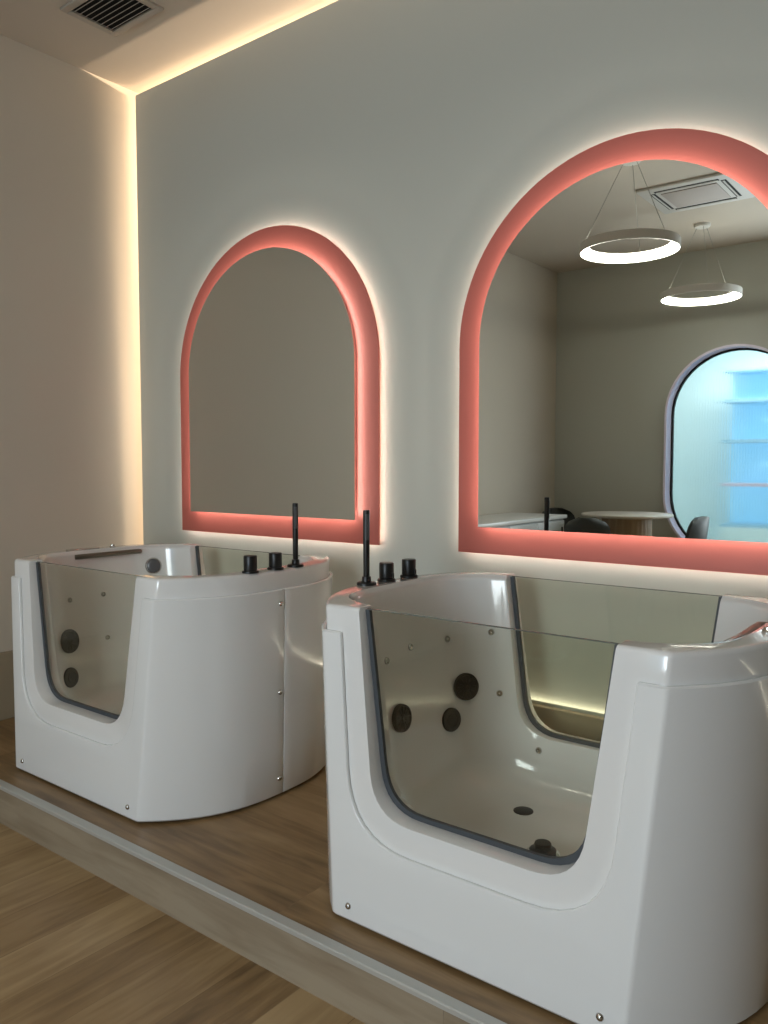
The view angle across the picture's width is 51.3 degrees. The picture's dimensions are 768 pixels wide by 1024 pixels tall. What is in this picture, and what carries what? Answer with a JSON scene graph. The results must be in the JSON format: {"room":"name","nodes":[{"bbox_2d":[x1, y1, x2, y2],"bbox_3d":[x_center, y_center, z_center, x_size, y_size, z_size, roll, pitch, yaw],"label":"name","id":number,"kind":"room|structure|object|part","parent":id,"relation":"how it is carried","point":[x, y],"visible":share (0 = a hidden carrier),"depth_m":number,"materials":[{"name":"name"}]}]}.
{"room":"baby spa","nodes":[
{"label":"baby spa","id":0,"kind":"room"},
{"bbox_2d":[0,34,142,651],"bbox_3d":[-2.833,-0.517,2.997,0.100,3.610,6.990,3,4,38],"label":"wall","id":1,"kind":"structure","parent":0,"point":[71,442],"depth_m":4.32,"materials":[{"name":"beige paint"}]},
{"bbox_2d":[0,650,14,720],"bbox_3d":[-2.016,0.898,4.030,0.030,0.347,1.811,3,4,38],"label":"trim","id":2,"kind":"structure","parent":1,"relation":"attached to","point":[7,711],"depth_m":4.11,"materials":[{"name":"beige paint"}]},
{"bbox_2d":[0,0,337,93],"bbox_3d":[0.148,-2.234,0.584,7.640,0.100,7.190,3,4,38],"label":"ceiling","id":3,"kind":"structure","parent":0,"point":[186,35],"depth_m":4.00,"materials":[{"name":"beige paint"}]},
{"bbox_2d":[60,0,163,36],"bbox_3d":[-1.279,-2.362,3.761,0.390,0.016,0.300,3,4,38],"label":"ceiling vent","id":4,"kind":"object","parent":3,"relation":"in","point":[113,17],"visible":1,"depth_m":3.79,"materials":[{"name":"black metal"}]},
{"bbox_2d":[0,823,364,1023],"bbox_3d":[0.148,1.470,0.801,7.640,0.100,7.190,3,4,38],"label":"floor","id":5,"kind":"structure","parent":0,"point":[76,947],"depth_m":2.33,"materials":[{"name":"brown wood"}]},
{"bbox_2d":[0,717,767,1023],"bbox_3d":[1.495,1.237,2.530,7.440,0.162,2.591,3,4,38],"label":"platform","id":6,"kind":"object","parent":5,"relation":"on","point":[253,880],"depth_m":2.54,"materials":[{"name":"brown wood"}]},
{"bbox_2d":[11,543,332,821],"bbox_3d":[-0.923,0.617,3.547,1.374,0.965,1.041,3,4,38],"label":"bathtub","id":7,"kind":"object","parent":6,"relation":"on","point":[149,686],"visible":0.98,"depth_m":3.10,"materials":[{"name":"white plastic"}]},
{"bbox_2d":[64,632,77,650],"bbox_3d":[-1.446,0.596,3.692,0.018,0.090,0.090,1,4,21],"label":"grille","id":8,"kind":"object","parent":7,"relation":"attached to","point":[70,638],"depth_m":3.69,"materials":[{"name":"black metal"}]},
{"bbox_2d":[64,667,78,687],"bbox_3d":[-1.445,0.761,3.678,0.040,0.094,0.092,1,4,21],"label":"grille","id":9,"kind":"object","parent":7,"relation":"attached to","point":[71,674],"depth_m":3.67,"materials":[{"name":"black plastic"}]},
{"bbox_3d":[-1.450,0.178,3.854,0.034,0.007,0.160,3,4,38],"label":"control plate","id":10,"kind":"part","parent":7,"relation":"part of","materials":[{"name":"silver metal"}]},
{"bbox_2d":[147,559,159,572],"bbox_3d":[-1.174,0.274,4.068,0.069,0.069,0.019,-1,4,-21],"label":"knob","id":11,"kind":"object","parent":7,"relation":"attached to","point":[153,565],"depth_m":4.06,"materials":[{"name":"grey metal"}]},
{"bbox_3d":[-0.505,0.192,3.020,0.051,0.056,0.051,0,3,-7],"label":"control knob","id":12,"kind":"part","parent":7,"relation":"part of","materials":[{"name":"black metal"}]},
{"bbox_3d":[-0.505,0.225,3.022,0.065,0.009,0.065,3,4,38],"label":"knob","id":13,"kind":"part","parent":7,"relation":"part of","materials":[{"name":"black metal"}]},
{"bbox_3d":[-0.423,0.186,3.119,0.051,0.056,0.051,0,3,-7],"label":"control knob","id":14,"kind":"part","parent":7,"relation":"part of","materials":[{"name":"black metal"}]},
{"bbox_3d":[-0.423,0.219,3.121,0.065,0.009,0.065,3,4,38],"label":"knob","id":15,"kind":"part","parent":7,"relation":"part of","materials":[{"name":"black metal"}]},
{"bbox_2d":[292,503,297,559],"bbox_3d":[-0.355,0.077,3.201,0.023,0.226,0.024,0,3,-7],"label":"shower","id":16,"kind":"object","parent":7,"relation":"on","point":[294,505],"visible":1,"depth_m":3.19,"materials":[{"name":"black metal"}]},
{"bbox_3d":[-0.765,0.670,3.755,1.362,0.819,0.514,3,4,38],"label":"panel","id":17,"kind":"part","parent":7,"relation":"part of","materials":[{"name":"white plastic"}]},
{"bbox_3d":[0.713,1.222,1.518,7.440,0.014,0.037,3,4,38],"label":"edge trim","id":18,"kind":"part","parent":6,"relation":"part of","materials":[{"name":"silver metal"}]},
{"bbox_2d":[322,558,767,1023],"bbox_3d":[0.509,0.682,2.430,1.374,0.965,1.041,3,4,38],"label":"bathtub","id":19,"kind":"object","parent":6,"relation":"on","point":[621,877],"visible":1,"depth_m":2.01,"materials":[{"name":"white plastic"}]},
{"bbox_2d":[363,510,369,576],"bbox_3d":[-0.059,0.106,2.710,0.023,0.226,0.024,-1,4,-24],"label":"shower","id":20,"kind":"object","parent":19,"relation":"on","point":[366,513],"visible":1,"depth_m":2.70,"materials":[{"name":"black metal"}]},
{"bbox_3d":[0.009,0.205,2.805,0.051,0.056,0.051,0,3,-7],"label":"control knob","id":21,"kind":"part","parent":19,"relation":"part of","materials":[{"name":"black metal"}]},
{"bbox_3d":[0.009,0.237,2.807,0.065,0.009,0.065,3,4,38],"label":"knob","id":22,"kind":"part","parent":19,"relation":"part of","materials":[{"name":"black metal"}]},
{"bbox_2d":[397,707,410,729],"bbox_3d":[0.065,0.693,2.688,0.015,0.077,0.077,3,4,38],"label":"grille","id":23,"kind":"object","parent":19,"relation":"attached to","point":[403,713],"depth_m":2.69,"materials":[{"name":"black metal"}]},
{"bbox_3d":[0.090,0.199,2.904,0.051,0.056,0.051,0,3,-7],"label":"control knob","id":24,"kind":"part","parent":19,"relation":"part of","materials":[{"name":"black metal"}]},
{"bbox_3d":[0.090,0.232,2.905,0.065,0.009,0.065,3,4,38],"label":"knob","id":25,"kind":"part","parent":19,"relation":"part of","materials":[{"name":"black metal"}]},
{"bbox_2d":[442,707,460,731],"bbox_3d":[0.240,0.754,2.904,0.086,0.088,0.038,-2,4,-35],"label":"grille","id":26,"kind":"object","parent":19,"relation":"attached to","point":[451,716],"depth_m":2.89,"materials":[{"name":"black plastic"}]},
{"bbox_2d":[457,676,476,697],"bbox_3d":[0.304,0.642,2.934,0.082,0.082,0.016,-1,4,-21],"label":"grille","id":27,"kind":"object","parent":19,"relation":"attached to","point":[466,685],"depth_m":2.93,"materials":[{"name":"black metal"}]},
{"bbox_2d":[135,0,767,716],"bbox_3d":[1.512,-0.539,2.407,7.390,3.407,0.020,3,4,38],"label":"wall","id":28,"kind":"structure","parent":0,"point":[402,134],"depth_m":3.41,"materials":[{"name":"grey paint"}]},
{"bbox_2d":[180,225,379,544],"bbox_3d":[-0.569,-0.634,3.960,1.380,1.520,0.066,3,4,38],"label":"arched mirror","id":29,"kind":"object","parent":28,"relation":"attached to","point":[280,365],"visible":1,"depth_m":3.86,"materials":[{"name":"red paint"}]},
{"bbox_2d":[532,703,603,740],"bbox_3d":[1.493,0.981,2.479,7.400,0.362,0.027,3,4,38],"label":"trim","id":30,"kind":"structure","parent":28,"relation":"attached to","point":[578,724],"depth_m":3.06,"materials":[{"name":"beige paint"}]},
{"bbox_2d":[458,128,767,575],"bbox_3d":[0.855,-0.570,2.860,1.380,1.520,0.066,3,4,38],"label":"arched mirror","id":31,"kind":"object","parent":28,"relation":"attached to","point":[613,349],"visible":1,"depth_m":2.82,"materials":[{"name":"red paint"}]}
]}

